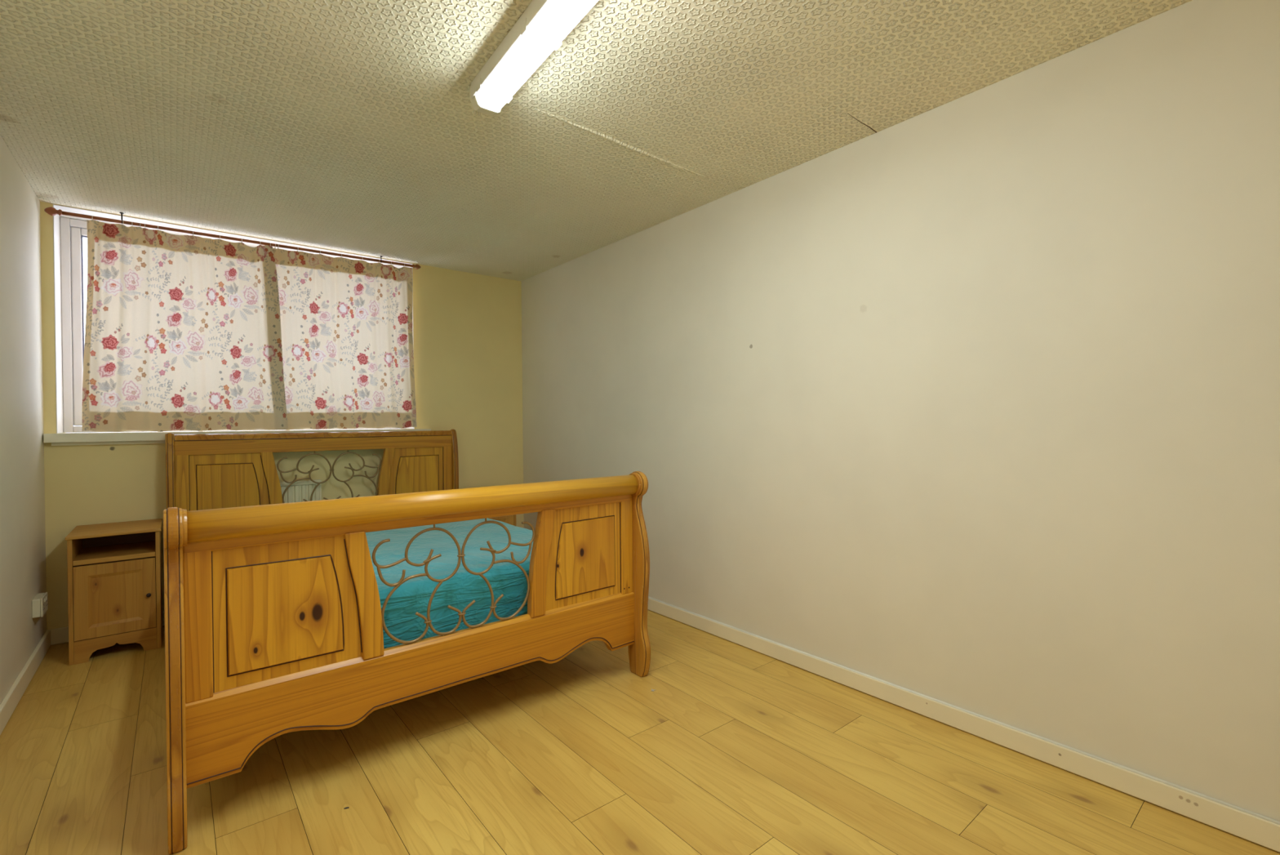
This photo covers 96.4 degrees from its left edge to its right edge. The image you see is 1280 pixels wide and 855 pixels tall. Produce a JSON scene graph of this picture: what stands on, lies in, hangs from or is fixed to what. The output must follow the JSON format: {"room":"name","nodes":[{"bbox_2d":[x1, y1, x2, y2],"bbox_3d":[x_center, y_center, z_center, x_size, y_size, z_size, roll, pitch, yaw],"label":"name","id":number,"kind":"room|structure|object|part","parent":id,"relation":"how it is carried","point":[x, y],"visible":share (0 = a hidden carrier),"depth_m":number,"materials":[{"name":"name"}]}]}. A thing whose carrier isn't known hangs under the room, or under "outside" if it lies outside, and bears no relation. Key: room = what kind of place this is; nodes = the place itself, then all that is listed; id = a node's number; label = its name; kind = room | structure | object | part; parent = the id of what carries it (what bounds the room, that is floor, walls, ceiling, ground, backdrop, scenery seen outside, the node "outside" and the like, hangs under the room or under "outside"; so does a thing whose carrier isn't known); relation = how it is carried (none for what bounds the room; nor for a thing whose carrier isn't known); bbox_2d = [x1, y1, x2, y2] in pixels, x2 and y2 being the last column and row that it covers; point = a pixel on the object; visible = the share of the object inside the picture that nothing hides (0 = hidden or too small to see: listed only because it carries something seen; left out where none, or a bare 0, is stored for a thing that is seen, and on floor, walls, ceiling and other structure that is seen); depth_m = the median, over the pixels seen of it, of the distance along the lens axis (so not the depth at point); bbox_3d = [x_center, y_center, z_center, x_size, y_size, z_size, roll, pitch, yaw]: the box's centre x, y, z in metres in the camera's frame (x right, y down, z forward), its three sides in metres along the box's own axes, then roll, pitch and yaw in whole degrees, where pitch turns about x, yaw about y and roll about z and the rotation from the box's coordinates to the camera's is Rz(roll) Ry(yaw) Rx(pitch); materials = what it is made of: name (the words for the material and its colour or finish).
{"room":"bedroom","nodes":[
{"label":"bedroom","id":0,"kind":"room"},
{"bbox_2d":[0,134,47,704],"bbox_3d":[-1.701,-0.012,1.132,0.120,2.404,5.644,-1,1,-39],"label":"wall","id":1,"kind":"structure","parent":0,"point":[23,575],"depth_m":2.61,"materials":[{"name":"paint"}]},
{"bbox_2d":[0,629,50,734],"bbox_3d":[-1.564,1.137,1.092,0.016,0.089,5.168,-1,1,-39],"label":"baseboard","id":2,"kind":"structure","parent":1,"relation":"attached to","point":[15,692],"depth_m":2.53,"materials":[{"name":"white wood"}]},
{"bbox_2d":[31,591,48,617],"bbox_3d":[-2.981,0.881,2.845,0.041,0.090,0.148,-1,1,-39],"label":"wall socket","id":3,"kind":"object","parent":1,"relation":"attached to","point":[40,602],"visible":1,"depth_m":2.80,"materials":[{"name":"plastic"}]},
{"bbox_2d":[40,201,524,644],"bbox_3d":[-2.222,-0.031,4.129,2.863,2.404,0.340,-1,1,-39],"label":"wall","id":4,"kind":"structure","parent":0,"point":[467,326],"depth_m":4.37,"materials":[{"name":"beige paint"}]},
{"bbox_2d":[50,610,164,644],"bbox_3d":[-2.100,1.121,4.001,2.861,0.085,0.015,-1,1,-39],"label":"baseboard","id":5,"kind":"structure","parent":4,"relation":"attached to","point":[58,635],"depth_m":3.12,"materials":[{"name":"beige wood"}]},
{"bbox_2d":[43,204,431,445],"bbox_3d":[-2.496,-0.569,3.827,2.056,1.312,0.335,-1,1,-39],"label":"window","id":6,"kind":"structure","parent":4,"relation":"in","point":[69,233],"depth_m":3.32,"materials":[{"name":"paint"}]},
{"bbox_3d":[-2.608,-0.598,3.915,1.738,1.079,0.006,-1,1,-39],"label":"pane","id":7,"kind":"part","parent":6,"relation":"part of","materials":[{"name":"clear glass"}]},
{"bbox_2d":[44,206,420,269],"bbox_3d":[-2.418,-1.188,3.684,1.979,0.077,0.046,-1,1,-39],"label":"curtain rod","id":8,"kind":"object","parent":6,"relation":"attached to","point":[51,211],"visible":1,"depth_m":3.50,"materials":[{"name":"brown wood"}]},
{"bbox_3d":[-2.477,0.045,3.814,2.056,0.050,0.290,-1,1,-39],"label":"sill","id":9,"kind":"part","parent":6,"relation":"part of","materials":[{"name":"paint"}]},
{"bbox_2d":[280,479,321,502],"bbox_3d":[-2.421,0.684,3.704,0.635,0.655,0.066,-1,1,-39],"label":"radiator","id":10,"kind":"object","parent":4,"relation":"attached to","point":[299,491],"visible":0.15,"depth_m":3.81,"materials":[{"name":"metal"}]},
{"bbox_3d":[-2.414,0.371,3.689,0.635,0.029,0.034,-1,1,-39],"label":"rail","id":11,"kind":"part","parent":10,"relation":"part of","materials":[{"name":"metal"}]},
{"bbox_2d":[0,0,1192,281],"bbox_3d":[-0.556,-1.276,2.065,3.103,0.110,5.644,-1,1,-39],"label":"ceiling","id":12,"kind":"structure","parent":0,"point":[345,126],"depth_m":2.17,"materials":[{"name":"paint"}]},
{"bbox_2d":[469,0,598,115],"bbox_3d":[-0.134,-1.185,1.507,0.120,0.090,1.514,-1,1,-37],"label":"ceiling light","id":13,"kind":"object","parent":12,"relation":"attached to","point":[541,28],"visible":1,"depth_m":1.76,"materials":[{"name":"plastic"}]},
{"bbox_2d":[0,608,1279,854],"bbox_3d":[-0.535,1.208,2.084,3.103,0.080,5.644,-1,1,-39],"label":"floor","id":14,"kind":"structure","parent":0,"point":[735,748],"depth_m":1.91,"materials":[{"name":"brown wood"}]},
{"bbox_2d":[65,518,162,665],"bbox_3d":[-2.829,0.860,3.106,0.364,0.640,0.444,-1,1,-39],"label":"nightstand","id":15,"kind":"object","parent":14,"relation":"on","point":[115,595],"visible":1,"depth_m":2.98,"materials":[{"name":"brown wood"}]},
{"bbox_3d":[-2.964,0.870,3.007,0.018,0.624,0.422,-1,1,-39],"label":"panel","id":16,"kind":"part","parent":15,"relation":"part of","materials":[{"name":"brown wood"}]},
{"bbox_2d":[72,540,155,565],"bbox_3d":[-2.834,0.676,3.109,0.315,0.024,0.408,-1,1,-39],"label":"shelf","id":17,"kind":"object","parent":15,"relation":"attached to","point":[114,550],"depth_m":3.04,"materials":[{"name":"brown wood"}]},
{"bbox_3d":[-2.707,0.879,2.957,0.312,0.369,0.018,-1,1,-39],"label":"door","id":18,"kind":"part","parent":15,"relation":"part of","materials":[{"name":"brown wood"}]},
{"bbox_3d":[-2.706,0.879,2.956,0.210,0.267,0.015,-1,1,-39],"label":"door panel","id":19,"kind":"part","parent":15,"relation":"part of","materials":[{"name":"brown wood"}]},
{"bbox_3d":[-2.965,0.838,3.272,0.315,0.564,0.007,-1,1,-39],"label":"panel","id":20,"kind":"part","parent":15,"relation":"part of","materials":[{"name":"brown wood"}]},
{"bbox_3d":[-2.705,0.866,3.218,0.018,0.624,0.422,-1,1,-39],"label":"panel","id":21,"kind":"part","parent":15,"relation":"part of","materials":[{"name":"brown wood"}]},
{"bbox_2d":[163,429,650,853],"bbox_3d":[-1.363,0.596,3.005,1.735,1.145,2.342,-1,1,-40],"label":"sleigh bed","id":22,"kind":"object","parent":14,"relation":"on","point":[274,620],"visible":0.99,"depth_m":1.96,"materials":[{"name":"brown wood"}]},
{"bbox_3d":[-2.732,0.607,3.334,0.040,1.141,0.083,-1,1,-40],"label":"post","id":23,"kind":"part","parent":22,"relation":"part of","materials":[{"name":"brown wood"}]},
{"bbox_3d":[-2.732,0.605,3.334,0.021,1.145,0.091,-1,1,-40],"label":"post moulding","id":24,"kind":"part","parent":22,"relation":"part of","materials":[{"name":"brown wood"}]},
{"bbox_3d":[-1.311,0.702,1.614,0.023,0.954,0.132,-1,1,-40],"label":"post moulding","id":25,"kind":"part","parent":22,"relation":"part of","materials":[{"name":"brown wood"}]},
{"bbox_3d":[-1.311,0.704,1.614,0.042,0.950,0.124,-1,1,-40],"label":"post","id":26,"kind":"part","parent":22,"relation":"part of","materials":[{"name":"brown wood"}]},
{"bbox_3d":[-2.515,0.374,3.522,0.418,0.437,0.013,-1,1,-40],"label":"panel","id":27,"kind":"part","parent":22,"relation":"part of","materials":[{"name":"brown wood"}]},
{"bbox_3d":[-1.109,0.572,1.824,0.418,0.437,0.013,-1,1,-40],"label":"panel","id":28,"kind":"part","parent":22,"relation":"part of","materials":[{"name":"brown wood"}]},
{"bbox_3d":[-2.087,0.113,3.872,1.652,0.086,0.030,-1,1,-40],"label":"rail","id":29,"kind":"part","parent":22,"relation":"part of","materials":[{"name":"brown wood"}]},
{"bbox_3d":[-0.682,0.324,2.175,1.652,0.060,0.032,-1,1,-40],"label":"rail","id":30,"kind":"part","parent":22,"relation":"part of","materials":[{"name":"brown wood"}]},
{"bbox_3d":[-0.675,0.894,2.177,1.652,0.240,0.034,-1,1,-40],"label":"rail","id":31,"kind":"part","parent":22,"relation":"part of","materials":[{"name":"brown wood"}]},
{"bbox_3d":[-1.658,0.361,4.230,0.418,0.437,0.013,-1,1,-40],"label":"panel","id":32,"kind":"part","parent":22,"relation":"part of","materials":[{"name":"brown wood"}]},
{"bbox_2d":[365,517,533,648],"bbox_3d":[-1.398,0.730,3.049,1.555,0.276,2.008,-1,1,-40],"label":"mattress","id":33,"kind":"object","parent":22,"relation":"on","point":[413,595],"visible":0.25,"depth_m":2.43,"materials":[{"name":"teal fabric"}]},
{"bbox_3d":[-1.429,0.588,4.411,0.040,1.141,0.083,-1,1,-40],"label":"post","id":34,"kind":"part","parent":22,"relation":"part of","materials":[{"name":"brown wood"}]},
{"bbox_3d":[-1.429,0.586,4.411,0.021,1.145,0.091,-1,1,-40],"label":"post moulding","id":35,"kind":"part","parent":22,"relation":"part of","materials":[{"name":"brown wood"}]},
{"bbox_3d":[-0.252,0.559,2.532,0.418,0.437,0.013,-1,1,-40],"label":"panel","id":36,"kind":"part","parent":22,"relation":"part of","materials":[{"name":"brown wood"}]},
{"bbox_3d":[-0.006,0.684,2.692,0.042,0.950,0.124,-1,1,-40],"label":"post","id":37,"kind":"part","parent":22,"relation":"part of","materials":[{"name":"brown wood"}]},
{"bbox_3d":[-0.006,0.682,2.692,0.023,0.954,0.132,-1,1,-40],"label":"post moulding","id":38,"kind":"part","parent":22,"relation":"part of","materials":[{"name":"brown wood"}]},
{"bbox_2d":[458,485,515,525],"bbox_3d":[-1.187,0.819,4.476,0.314,0.674,0.396,-1,1,-39],"label":"nightstand","id":39,"kind":"object","parent":14,"relation":"on","point":[510,519],"visible":0.02,"depth_m":4.39,"materials":[{"name":"brown wood"}]},
{"bbox_3d":[-1.080,0.842,4.346,0.262,0.395,0.018,-1,1,-39],"label":"door","id":40,"kind":"part","parent":39,"relation":"part of","materials":[{"name":"brown wood"}]},
{"bbox_3d":[-1.079,0.842,4.345,0.160,0.293,0.015,-1,1,-39],"label":"door panel","id":41,"kind":"part","parent":39,"relation":"part of","materials":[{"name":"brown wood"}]},
{"bbox_2d":[521,0,1279,821],"bbox_3d":[0.611,-0.046,3.017,0.120,2.404,5.644,-1,1,-39],"label":"wall","id":42,"kind":"structure","parent":0,"point":[971,402],"depth_m":2.07,"materials":[{"name":"paint"}]},
{"bbox_2d":[648,595,1279,852],"bbox_3d":[0.643,1.112,2.892,0.015,0.075,5.168,-1,1,-39],"label":"baseboard","id":43,"kind":"structure","parent":42,"relation":"attached to","point":[1265,833],"depth_m":2.01,"materials":[{"name":"white wood"}]},
{"bbox_3d":[-2.699,-1.165,3.455,0.003,0.044,0.031,-1,1,-39],"label":"curtain ring","id":44,"kind":"object","parent":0,"visible":0},
{"bbox_2d":[81,219,288,431],"bbox_3d":[-2.698,-0.571,3.454,0.976,1.190,0.035,-1,1,-39],"label":"curtain","id":45,"kind":"object","parent":44,"relation":"hanging from","point":[183,332],"visible":1,"depth_m":3.41,"materials":[{"name":"fabric"}]},
{"bbox_3d":[-2.072,-1.184,3.967,0.003,0.044,0.031,-1,1,-39],"label":"curtain ring","id":46,"kind":"object","parent":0,"visible":0},
{"bbox_2d":[273,248,417,430],"bbox_3d":[-2.051,-0.586,3.990,0.959,1.200,0.034,-1,1,-39],"label":"curtain","id":47,"kind":"object","parent":46,"relation":"hanging from","point":[347,324],"visible":1,"depth_m":3.99,"materials":[{"name":"fabric"}]}
]}

